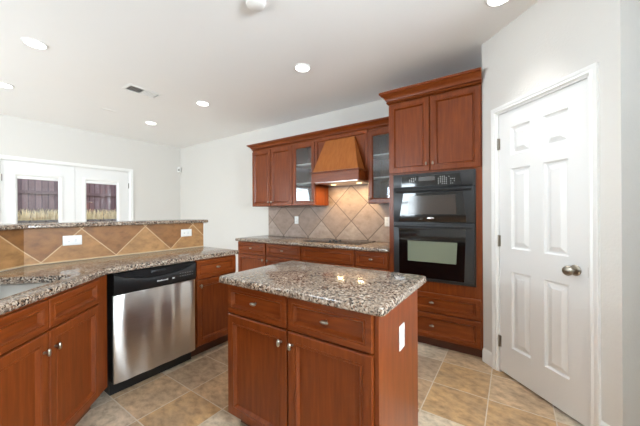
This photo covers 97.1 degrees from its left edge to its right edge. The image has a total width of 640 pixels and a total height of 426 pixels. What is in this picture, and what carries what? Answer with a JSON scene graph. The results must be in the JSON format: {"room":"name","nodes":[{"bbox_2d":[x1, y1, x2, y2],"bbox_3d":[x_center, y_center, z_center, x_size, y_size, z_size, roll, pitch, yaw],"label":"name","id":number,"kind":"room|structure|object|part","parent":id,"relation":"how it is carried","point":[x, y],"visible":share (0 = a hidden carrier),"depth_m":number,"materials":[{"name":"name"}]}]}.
{"room":"kitchen","nodes":[
{"label":"kitchen","id":0,"kind":"room"},
{"bbox_2d":[0,114,180,219],"bbox_3d":[-4.983,-0.051,3.556,0.140,2.720,6.570,0,0,34],"label":"wall","id":1,"kind":"structure","parent":0,"point":[156,178],"depth_m":5.20,"materials":[{"name":"paint"}]},
{"bbox_2d":[1,160,74,222],"bbox_3d":[-4.360,0.262,4.407,0.060,2.063,0.833,0,0,34],"label":"door","id":2,"kind":"structure","parent":1,"relation":"in","point":[10,170],"depth_m":4.35,"materials":[{"name":"paint"}]},
{"bbox_3d":[-4.364,0.233,4.389,0.044,1.675,0.562,0,0,34],"label":"glass frame","id":3,"kind":"part","parent":2,"relation":"part of","materials":[{"name":"paint"}]},
{"bbox_2d":[17,176,58,180],"bbox_3d":[-4.369,-0.535,4.389,0.013,0.041,0.470,0,0,34],"label":"raised blind","id":4,"kind":"object","parent":1,"relation":"attached to","point":[50,178],"depth_m":4.41,"materials":[{"name":"white fabric"}]},
{"bbox_2d":[0,155,132,223],"bbox_3d":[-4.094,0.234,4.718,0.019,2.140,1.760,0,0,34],"label":"trim","id":5,"kind":"structure","parent":1,"relation":"attached to","point":[8,157],"depth_m":4.70,"materials":[{"name":"paint"}]},
{"bbox_2d":[86,181,116,184],"bbox_3d":[-3.908,-0.538,5.067,0.013,0.041,0.467,0,0,34],"label":"raised blind","id":6,"kind":"object","parent":1,"relation":"attached to","point":[93,182],"depth_m":5.08,"materials":[{"name":"white fabric"}]},
{"bbox_2d":[75,167,128,221],"bbox_3d":[-3.895,0.259,5.089,0.060,2.063,0.809,0,0,34],"label":"door","id":7,"kind":"structure","parent":1,"relation":"in","point":[83,176],"depth_m":5.05,"materials":[{"name":"paint"}]},
{"bbox_3d":[-3.902,0.230,5.066,0.044,1.675,0.559,0,0,34],"label":"glass frame","id":8,"kind":"part","parent":7,"relation":"part of","materials":[{"name":"paint"}]},
{"bbox_2d":[0,246,202,271],"bbox_3d":[-1.854,0.701,1.105,0.864,1.180,4.323,0,0,3],"label":"wall","id":9,"kind":"structure","parent":0,"point":[201,246],"depth_m":2.33,"materials":[{"name":"paint"}]},
{"bbox_2d":[0,223,203,270],"bbox_3d":[-1.788,0.243,1.083,0.746,0.265,4.233,0,0,3],"label":"backsplash","id":10,"kind":"structure","parent":9,"relation":"attached to","point":[35,246],"depth_m":2.32,"materials":[{"name":"tile"}]},
{"bbox_2d":[63,235,81,245],"bbox_3d":[-1.949,0.215,2.226,0.009,0.076,0.118,0,0,34],"label":"wall outlet","id":11,"kind":"object","parent":10,"relation":"attached to","point":[75,239],"visible":1,"depth_m":2.22,"materials":[{"name":"white plastic"}]},
{"bbox_2d":[181,229,191,236],"bbox_3d":[-1.420,0.210,3.004,0.009,0.076,0.118,0,0,34],"label":"wall outlet","id":12,"kind":"object","parent":10,"relation":"attached to","point":[184,232],"visible":1,"depth_m":3.00,"materials":[{"name":"white plastic"}]},
{"bbox_2d":[0,219,207,229],"bbox_3d":[-1.955,0.094,1.135,1.180,0.033,4.583,0,0,3],"label":"countertop","id":13,"kind":"structure","parent":9,"relation":"on","point":[3,226],"depth_m":2.32,"materials":[{"name":"stone"}]},
{"bbox_2d":[0,0,538,147],"bbox_3d":[-1.096,-1.494,1.557,8.850,0.120,7.650,0,0,34],"label":"ceiling","id":14,"kind":"structure","parent":0,"point":[232,57],"depth_m":2.59,"materials":[{"name":"paint"}]},
{"bbox_2d":[0,82,14,88],"bbox_3d":[-3.503,-1.414,3.130,0.168,0.010,0.168,0,0,34],"label":"recessed light","id":15,"kind":"object","parent":14,"relation":"in","point":[2,84],"visible":1,"depth_m":3.13,"materials":[{"name":"white"}]},
{"bbox_2d":[21,37,48,49],"bbox_3d":[-2.395,-1.420,2.375,0.168,0.010,0.168,0,0,34],"label":"recessed light","id":16,"kind":"object","parent":14,"relation":"in","point":[31,42],"visible":1,"depth_m":2.36,"materials":[{"name":"paint"}]},
{"bbox_2d":[122,83,161,98],"bbox_3d":[-2.081,-1.423,3.317,0.200,0.009,0.360,0,0,34],"label":"ceiling vent","id":17,"kind":"object","parent":14,"relation":"in","point":[130,87],"visible":1,"depth_m":3.30,"materials":[{"name":"metal"}]},
{"bbox_2d":[145,121,156,124],"bbox_3d":[-2.669,-1.419,4.461,0.168,0.010,0.168,0,0,34],"label":"recessed light","id":18,"kind":"object","parent":14,"relation":"in","point":[147,122],"visible":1,"depth_m":4.43,"materials":[{"name":"white"}]},
{"bbox_2d":[196,101,209,105],"bbox_3d":[-1.528,-1.425,3.684,0.168,0.010,0.168,0,0,34],"label":"recessed light","id":19,"kind":"object","parent":14,"relation":"in","point":[202,103],"visible":1,"depth_m":3.67,"materials":[{"name":"white"}]},
{"bbox_2d":[245,0,265,11],"bbox_3d":[-0.439,-1.422,1.926,0.140,0.029,0.140,0,0,34],"label":"smoke detector","id":20,"kind":"object","parent":14,"relation":"attached to","point":[254,5],"visible":1,"depth_m":1.92,"materials":[{"name":"white plastic"}]},
{"bbox_2d":[294,63,310,71],"bbox_3d":[-0.172,-1.433,2.797,0.168,0.010,0.168,0,0,34],"label":"recessed light","id":21,"kind":"object","parent":14,"relation":"in","point":[301,67],"visible":1,"depth_m":2.77,"materials":[{"name":"white"}]},
{"bbox_2d":[485,0,508,6],"bbox_3d":[1.204,-1.441,1.896,0.168,0.010,0.168,0,0,34],"label":"recessed light","id":22,"kind":"object","parent":14,"relation":"in","point":[490,3],"visible":1,"depth_m":1.93,"materials":[{"name":"white"}]},
{"bbox_2d":[180,99,388,271],"bbox_3d":[-0.356,-0.078,4.452,6.800,2.720,0.120,0,0,34],"label":"wall","id":23,"kind":"structure","parent":0,"point":[216,175],"depth_m":5.24,"materials":[{"name":"paint"}]},
{"bbox_2d":[252,144,292,206],"bbox_3d":[-0.642,-0.546,4.340,0.815,0.890,0.382,0,0,34],"label":"upper cabinet","id":24,"kind":"object","parent":23,"relation":"attached to","point":[272,185],"visible":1,"depth_m":4.19,"materials":[{"name":"brown wood"}]},
{"bbox_3d":[-0.900,-0.527,4.335,0.385,0.846,0.021,0,0,34],"label":"door","id":25,"kind":"part","parent":24,"relation":"part of","materials":[{"name":"brown wood"}]},
{"bbox_3d":[-0.564,-0.529,4.106,0.414,0.846,0.021,0,0,34],"label":"door","id":26,"kind":"part","parent":24,"relation":"part of","materials":[{"name":"brown wood"}]},
{"bbox_2d":[292,140,328,205],"bbox_3d":[-0.143,-0.549,4.001,0.389,0.890,0.382,0,0,34],"label":"upper cabinet","id":27,"kind":"object","parent":23,"relation":"attached to","point":[305,192],"visible":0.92,"depth_m":3.96,"materials":[{"name":"brown wood"}]},
{"bbox_2d":[296,163,310,168],"bbox_3d":[-0.126,-0.674,4.028,0.351,0.018,0.292,0,0,34],"label":"shelf","id":28,"kind":"object","parent":27,"relation":"attached to","point":[308,165],"depth_m":4.04,"materials":[{"name":"beige"}]},
{"bbox_3d":[-0.227,-0.531,3.877,0.381,0.846,0.020,0,0,34],"label":"door","id":29,"kind":"part","parent":27,"relation":"part of","materials":[{"name":"brown wood"}]},
{"bbox_2d":[297,182,310,185],"bbox_3d":[-0.124,-0.409,4.028,0.351,0.018,0.292,0,0,34],"label":"shelf","id":30,"kind":"object","parent":27,"relation":"attached to","point":[298,183],"depth_m":3.97,"materials":[{"name":"beige"}]},
{"bbox_3d":[-0.039,-0.550,4.154,0.352,0.853,0.009,0,0,34],"label":"panel","id":31,"kind":"part","parent":27,"relation":"part of","materials":[{"name":"clear glass"}]},
{"bbox_2d":[247,116,388,150],"bbox_3d":[-0.050,-1.026,3.926,2.400,0.084,0.398,0,0,34],"label":"crown molding","id":32,"kind":"structure","parent":23,"relation":"attached to","point":[380,122],"depth_m":3.65,"materials":[{"name":"brown wood"}]},
{"bbox_2d":[268,181,389,241],"bbox_3d":[0.100,-0.028,4.062,2.314,0.785,0.011,0,0,34],"label":"backsplash","id":33,"kind":"structure","parent":23,"relation":"attached to","point":[349,214],"depth_m":3.95,"materials":[{"name":"tile"}]},
{"bbox_2d":[385,217,388,225],"bbox_3d":[0.846,0.109,3.542,0.074,0.118,0.009,0,0,34],"label":"wall outlet","id":34,"kind":"object","parent":33,"relation":"attached to","point":[386,218],"visible":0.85,"depth_m":3.54,"materials":[{"name":"white plastic"}]},
{"bbox_2d":[310,129,367,185],"bbox_3d":[0.281,-0.682,3.597,0.766,0.629,0.532,0,0,34],"label":"range hood","id":35,"kind":"object","parent":23,"relation":"attached to","point":[340,160],"visible":0.98,"depth_m":3.41,"materials":[{"name":"brown wood"}]},
{"bbox_2d":[368,126,388,203],"bbox_3d":[0.800,-0.555,3.358,0.358,0.890,0.382,0,0,34],"label":"upper cabinet","id":36,"kind":"object","parent":23,"relation":"attached to","point":[378,138],"visible":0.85,"depth_m":3.44,"materials":[{"name":"brown wood"}]},
{"bbox_2d":[373,153,388,159],"bbox_3d":[0.818,-0.680,3.385,0.320,0.018,0.292,0,0,34],"label":"shelf","id":37,"kind":"object","parent":36,"relation":"attached to","point":[385,156],"depth_m":3.35,"materials":[{"name":"beige"}]},
{"bbox_2d":[374,176,388,180],"bbox_3d":[0.820,-0.415,3.385,0.320,0.018,0.292,0,0,34],"label":"shelf","id":38,"kind":"object","parent":36,"relation":"attached to","point":[384,178],"depth_m":3.33,"materials":[{"name":"beige"}]},
{"bbox_3d":[0.904,-0.555,3.512,0.321,0.853,0.009,0,0,34],"label":"panel","id":39,"kind":"part","parent":36,"relation":"part of","materials":[{"name":"clear glass"}]},
{"bbox_2d":[75,341,583,425],"bbox_3d":[-1.079,1.346,1.557,8.850,0.120,7.650,0,0,34],"label":"floor","id":40,"kind":"structure","parent":0,"point":[455,388],"depth_m":1.95,"materials":[{"name":"tile"}]},
{"bbox_2d":[0,275,106,425],"bbox_3d":[-1.574,0.852,1.355,0.552,0.874,1.090,0,0,-11],"label":"base cabinet","id":41,"kind":"object","parent":40,"relation":"on","point":[53,349],"visible":0.98,"depth_m":1.43,"materials":[{"name":"brown wood"}]},
{"bbox_3d":[-1.303,0.499,1.179,0.021,0.147,0.423,0,0,-11],"label":"false drawer","id":42,"kind":"part","parent":41,"relation":"part of","materials":[{"name":"brown wood"}]},
{"bbox_3d":[-1.301,0.879,1.179,0.021,0.588,0.423,0,0,-11],"label":"door","id":43,"kind":"part","parent":41,"relation":"part of","materials":[{"name":"brown wood"}]},
{"bbox_3d":[-1.312,0.673,1.360,0.032,0.039,0.019,0,0,-11],"label":"knob","id":44,"kind":"part","parent":41,"relation":"part of","materials":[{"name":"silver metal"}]},
{"bbox_3d":[-1.366,0.500,1.395,0.020,0.174,1.090,0,0,-11],"label":"frame","id":45,"kind":"part","parent":41,"relation":"part of","materials":[{"name":"brown wood"}]},
{"bbox_3d":[-1.325,0.673,1.431,0.032,0.039,0.019,0,0,-11],"label":"knob","id":46,"kind":"part","parent":41,"relation":"part of","materials":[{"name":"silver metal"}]},
{"bbox_3d":[-1.384,0.500,1.603,0.021,0.147,0.424,0,0,-11],"label":"false drawer","id":47,"kind":"part","parent":41,"relation":"part of","materials":[{"name":"brown wood"}]},
{"bbox_3d":[-1.382,0.879,1.603,0.021,0.588,0.424,0,0,-11],"label":"door","id":48,"kind":"part","parent":41,"relation":"part of","materials":[{"name":"brown wood"}]},
{"bbox_2d":[0,246,238,314],"bbox_3d":[-1.577,0.395,1.829,1.102,0.039,2.740,0,0,11],"label":"countertop","id":49,"kind":"structure","parent":41,"relation":"on","point":[63,276],"depth_m":1.91,"materials":[{"name":"stone"}]},
{"bbox_2d":[0,282,50,298],"bbox_3d":[-1.608,0.499,1.300,0.424,0.167,0.784,0,0,-11],"label":"sink","id":50,"kind":"object","parent":49,"relation":"in","point":[6,290],"visible":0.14,"depth_m":1.65,"materials":[{"name":"silver metal"}]},
{"bbox_2d":[104,261,195,395],"bbox_3d":[-1.486,0.853,2.360,0.590,0.872,0.610,0,0,34],"label":"dishwasher","id":51,"kind":"object","parent":40,"relation":"on","point":[151,311],"visible":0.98,"depth_m":2.14,"materials":[{"name":"silver metal"}]},
{"bbox_3d":[-1.498,1.240,2.370,0.455,0.098,0.610,0,0,34],"label":"kick plate","id":52,"kind":"part","parent":51,"relation":"part of","materials":[{"name":"black plastic"}]},
{"bbox_3d":[-1.260,0.495,2.205,0.037,0.152,0.610,0,0,34],"label":"control panel","id":53,"kind":"part","parent":51,"relation":"part of","materials":[{"name":"black plastic"}]},
{"bbox_3d":[-1.259,0.447,2.204,0.016,0.016,0.110,0,0,34],"label":"latch handle","id":54,"kind":"part","parent":51,"relation":"part of","materials":[{"name":"black plastic"}]},
{"bbox_2d":[191,255,235,356],"bbox_3d":[-1.184,0.850,2.800,0.612,0.874,0.442,0,0,34],"label":"base cabinet","id":55,"kind":"object","parent":40,"relation":"on","point":[211,296],"visible":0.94,"depth_m":2.61,"materials":[{"name":"brown wood"}]},
{"bbox_3d":[-0.966,0.505,2.652,0.021,0.162,0.422,0,0,34],"label":"drawer","id":56,"kind":"part","parent":55,"relation":"part of","materials":[{"name":"brown wood"}]},
{"bbox_3d":[-0.964,0.885,2.652,0.021,0.578,0.422,0,0,34],"label":"door","id":57,"kind":"part","parent":55,"relation":"part of","materials":[{"name":"brown wood"}]},
{"bbox_2d":[238,241,301,271],"bbox_3d":[-0.564,0.846,4.117,1.192,0.874,0.670,0,0,34],"label":"base cabinet","id":58,"kind":"object","parent":40,"relation":"on","point":[251,255],"visible":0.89,"depth_m":3.90,"materials":[{"name":"brown wood"}]},
{"bbox_3d":[-0.983,0.505,4.045,0.559,0.162,0.021,0,0,34],"label":"drawer","id":59,"kind":"part","parent":58,"relation":"part of","materials":[{"name":"brown wood"}]},
{"bbox_3d":[-0.981,0.885,4.045,0.559,0.578,0.021,0,0,34],"label":"door","id":60,"kind":"part","parent":58,"relation":"part of","materials":[{"name":"brown wood"}]},
{"bbox_3d":[-0.490,0.502,3.709,0.585,0.162,0.021,0,0,34],"label":"drawer","id":61,"kind":"part","parent":58,"relation":"part of","materials":[{"name":"brown wood"}]},
{"bbox_3d":[-0.488,0.882,3.709,0.585,0.578,0.021,0,0,34],"label":"door","id":62,"kind":"part","parent":58,"relation":"part of","materials":[{"name":"brown wood"}]},
{"bbox_2d":[235,235,389,251],"bbox_3d":[-0.103,0.386,3.805,2.363,0.039,0.663,0,0,34],"label":"countertop","id":63,"kind":"structure","parent":58,"relation":"on","point":[378,246],"depth_m":3.50,"materials":[{"name":"stone"}]},
{"bbox_2d":[304,238,374,244],"bbox_3d":[0.244,0.350,3.625,0.810,0.027,0.475,0,0,34],"label":"cooktop","id":64,"kind":"object","parent":63,"relation":"in","point":[322,240],"visible":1,"depth_m":3.53,"materials":[{"name":"black glass"}]},
{"bbox_2d":[228,285,417,425],"bbox_3d":[-0.003,0.843,1.630,0.943,0.874,0.614,0,0,34],"label":"base cabinet","id":65,"kind":"object","parent":40,"relation":"on","point":[292,362],"visible":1,"depth_m":1.38,"materials":[{"name":"brown wood"}]},
{"bbox_3d":[-0.353,0.498,1.544,0.456,0.164,0.021,0,0,34],"label":"drawer","id":66,"kind":"part","parent":65,"relation":"part of","materials":[{"name":"brown wood"}]},
{"bbox_3d":[-0.350,0.882,1.544,0.456,0.584,0.021,0,0,34],"label":"door","id":67,"kind":"part","parent":65,"relation":"part of","materials":[{"name":"brown wood"}]},
{"bbox_3d":[-0.205,0.649,1.415,0.019,0.039,0.032,0,0,34],"label":"knob","id":68,"kind":"part","parent":65,"relation":"part of","materials":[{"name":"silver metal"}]},
{"bbox_3d":[-0.146,0.649,1.374,0.019,0.039,0.032,0,0,34],"label":"knob","id":69,"kind":"part","parent":65,"relation":"part of","materials":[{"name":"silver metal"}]},
{"bbox_2d":[219,260,425,316],"bbox_3d":[0.009,0.386,1.647,1.022,0.039,0.670,0,0,34],"label":"countertop","id":70,"kind":"structure","parent":65,"relation":"on","point":[366,291],"depth_m":1.48,"materials":[{"name":"stone"}]},
{"bbox_3d":[0.021,0.492,1.272,0.046,0.019,0.032,0,0,34],"label":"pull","id":71,"kind":"part","parent":65,"relation":"part of","materials":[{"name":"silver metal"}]},
{"bbox_3d":[0.030,0.496,1.284,0.453,0.164,0.021,0,0,34],"label":"drawer","id":72,"kind":"part","parent":65,"relation":"part of","materials":[{"name":"brown wood"}]},
{"bbox_3d":[0.032,0.880,1.284,0.453,0.584,0.021,0,0,34],"label":"door","id":73,"kind":"part","parent":65,"relation":"part of","materials":[{"name":"brown wood"}]},
{"bbox_3d":[0.393,0.841,1.390,0.019,0.874,0.566,0,0,34],"label":"panel","id":74,"kind":"part","parent":65,"relation":"part of","materials":[{"name":"brown wood"}]},
{"bbox_2d":[399,322,404,351],"bbox_3d":[0.401,0.603,1.377,0.009,0.118,0.074,0,0,34],"label":"wall outlet","id":75,"kind":"object","parent":65,"relation":"attached to","point":[402,326],"visible":1,"depth_m":1.37,"materials":[{"name":"white plastic"}]},
{"bbox_2d":[301,246,355,267],"bbox_3d":[0.241,0.841,3.568,0.754,0.874,0.670,0,0,34],"label":"base cabinet","id":76,"kind":"object","parent":40,"relation":"on","point":[330,256],"visible":0.16,"depth_m":3.30,"materials":[{"name":"brown wood"}]},
{"bbox_3d":[-0.076,0.879,3.429,0.362,0.578,0.021,0,0,34],"label":"door","id":77,"kind":"part","parent":76,"relation":"part of","materials":[{"name":"brown wood"}]},
{"bbox_3d":[0.228,0.878,3.222,0.362,0.578,0.021,0,0,34],"label":"door","id":78,"kind":"part","parent":76,"relation":"part of","materials":[{"name":"brown wood"}]},
{"bbox_2d":[355,250,389,271],"bbox_3d":[0.714,0.839,3.247,0.387,0.874,0.670,0,0,34],"label":"base cabinet","id":79,"kind":"object","parent":40,"relation":"on","point":[373,260],"visible":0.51,"depth_m":2.99,"materials":[{"name":"brown wood"}]},
{"bbox_3d":[0.548,0.876,3.004,0.363,0.578,0.021,0,0,34],"label":"door","id":80,"kind":"part","parent":79,"relation":"part of","materials":[{"name":"brown wood"}]},
{"bbox_2d":[379,67,482,357],"bbox_3d":[1.177,0.028,2.905,0.904,2.490,0.712,0,0,34],"label":"tall cabinet","id":81,"kind":"object","parent":40,"relation":"on","point":[435,125],"visible":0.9,"depth_m":2.60,"materials":[{"name":"brown wood"}]},
{"bbox_3d":[0.870,-0.747,2.778,0.394,0.700,0.021,0,0,34],"label":"door","id":82,"kind":"part","parent":81,"relation":"part of","materials":[{"name":"brown wood"}]},
{"bbox_3d":[1.170,-1.165,2.905,0.904,0.104,0.712,0,0,34],"label":"crown","id":83,"kind":"part","parent":81,"relation":"part of","materials":[{"name":"brown wood"}]},
{"bbox_2d":[393,169,475,286],"bbox_3d":[1.172,0.132,2.838,0.734,1.030,0.590,0,0,34],"label":"double oven","id":84,"kind":"object","parent":81,"relation":"in","point":[435,212],"visible":0.99,"depth_m":2.60,"materials":[{"name":"black metal"}]},
{"bbox_3d":[1.027,-0.306,2.645,0.533,0.100,0.003,0,0,34],"label":"display glass","id":85,"kind":"part","parent":84,"relation":"part of","materials":[{"name":"black glass"}]},
{"bbox_3d":[1.032,0.378,2.636,0.595,0.464,0.003,0,0,34],"label":"door glass","id":86,"kind":"part","parent":84,"relation":"part of","materials":[{"name":"black glass"}]},
{"bbox_3d":[1.018,-0.213,2.615,0.680,0.020,0.051,0,0,34],"label":"handle","id":87,"kind":"part","parent":84,"relation":"part of","materials":[{"name":"black metal"}]},
{"bbox_3d":[1.020,0.126,2.615,0.680,0.020,0.051,0,0,34],"label":"handle","id":88,"kind":"part","parent":84,"relation":"part of","materials":[{"name":"black metal"}]},
{"bbox_3d":[1.032,-0.055,2.635,0.600,0.274,0.003,0,0,34],"label":"door glass","id":89,"kind":"part","parent":84,"relation":"part of","materials":[{"name":"black glass"}]},
{"bbox_3d":[1.041,-0.309,2.649,0.714,0.134,0.022,0,0,34],"label":"control panel","id":90,"kind":"part","parent":84,"relation":"part of","materials":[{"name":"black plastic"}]},
{"bbox_3d":[1.043,0.355,2.647,0.714,0.518,0.028,0,0,34],"label":"oven door","id":91,"kind":"part","parent":84,"relation":"part of","materials":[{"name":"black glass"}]},
{"bbox_3d":[1.041,-0.074,2.647,0.714,0.321,0.028,0,0,34],"label":"microwave door","id":92,"kind":"part","parent":84,"relation":"part of","materials":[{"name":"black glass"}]},
{"bbox_3d":[1.055,1.060,2.659,0.804,0.232,0.021,0,0,34],"label":"drawer","id":93,"kind":"part","parent":81,"relation":"part of","materials":[{"name":"brown wood"}]},
{"bbox_3d":[1.054,0.843,2.659,0.804,0.182,0.021,0,0,34],"label":"drawer","id":94,"kind":"part","parent":81,"relation":"part of","materials":[{"name":"brown wood"}]},
{"bbox_3d":[1.212,-0.749,2.546,0.416,0.700,0.021,0,0,34],"label":"door","id":95,"kind":"part","parent":81,"relation":"part of","materials":[{"name":"brown wood"}]},
{"bbox_2d":[482,0,639,425],"bbox_3d":[1.548,-0.089,1.970,0.115,2.720,0.970,0,0,-11],"label":"wall","id":96,"kind":"structure","parent":0,"point":[551,40],"depth_m":1.55,"materials":[{"name":"paint"}]},
{"bbox_2d":[482,348,491,366],"bbox_3d":[1.413,1.215,2.374,0.014,0.114,0.115,0,0,-11],"label":"baseboard","id":97,"kind":"structure","parent":96,"relation":"attached to","point":[486,354],"depth_m":2.38,"materials":[{"name":"paint"}]},
{"bbox_2d":[497,79,588,425],"bbox_3d":[1.476,0.236,1.949,0.112,2.034,0.646,0,0,-11],"label":"door","id":98,"kind":"structure","parent":96,"relation":"in","point":[542,143],"depth_m":1.89,"materials":[{"name":"paint"}]},
{"bbox_3d":[1.506,0.346,1.700,0.078,0.066,0.066,0,0,-11],"label":"handle","id":99,"kind":"part","parent":98,"relation":"part of","materials":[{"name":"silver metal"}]},
{"bbox_2d":[491,62,600,425],"bbox_3d":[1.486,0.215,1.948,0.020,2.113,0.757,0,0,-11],"label":"trim","id":100,"kind":"structure","parent":96,"relation":"attached to","point":[592,70],"depth_m":1.61,"materials":[{"name":"paint"}]},
{"bbox_2d":[600,420,609,425],"bbox_3d":[1.574,1.214,1.528,0.014,0.114,0.096,0,0,-11],"label":"baseboard","id":101,"kind":"structure","parent":96,"relation":"attached to","point":[602,423],"depth_m":1.56,"materials":[{"name":"paint"}]},
{"bbox_2d":[637,0,639,379],"bbox_3d":[3.053,-0.098,1.820,2.784,2.720,0.116,0,0,-11],"label":"wall","id":102,"kind":"structure","parent":0,"point":[638,1],"depth_m":1.50,"materials":[{"name":"paint"}]},
{"label":"outside","id":103,"kind":"structure","parent":0,"visible":0},
{"bbox_3d":[-6.670,1.429,6.361,5.800,0.180,11.000,0,0,34],"label":"ground","id":104,"kind":"structure","parent":103,"visible":0},
{"bbox_2d":[18,219,116,222],"bbox_3d":[-6.163,0.743,6.135,2.100,1.185,8.000,0,0,34],"label":"raised garden bed","id":105,"kind":"object","parent":104,"relation":"on","point":[87,220],"visible":0.06,"depth_m":5.58,"materials":[{"name":"stone"}]},
{"bbox_2d":[17,178,116,218],"bbox_3d":[-6.469,-0.628,6.265,0.060,1.560,6.400,0,0,34],"label":"fence","id":106,"kind":"object","parent":105,"relation":"on","point":[32,195],"visible":0.14,"depth_m":6.57,"materials":[{"name":"red wood"}]},
{"bbox_3d":[-6.459,-0.468,6.259,0.039,0.070,6.400,0,0,34],"label":"rail","id":107,"kind":"part","parent":106,"relation":"part of","materials":[{"name":"red wood"}]},
{"bbox_3d":[-6.457,-0.068,6.259,0.039,0.070,6.400,0,0,34],"label":"rail","id":108,"kind":"part","parent":106,"relation":"part of","materials":[{"name":"red wood"}]},
{"bbox_2d":[18,209,116,220],"bbox_3d":[-5.590,0.016,6.257,0.972,0.260,4.611,0,0,34],"label":"dry grass","id":109,"kind":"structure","parent":105,"relation":"on","point":[34,215],"depth_m":5.94,"materials":[{"name":"brown plant"}]}
]}

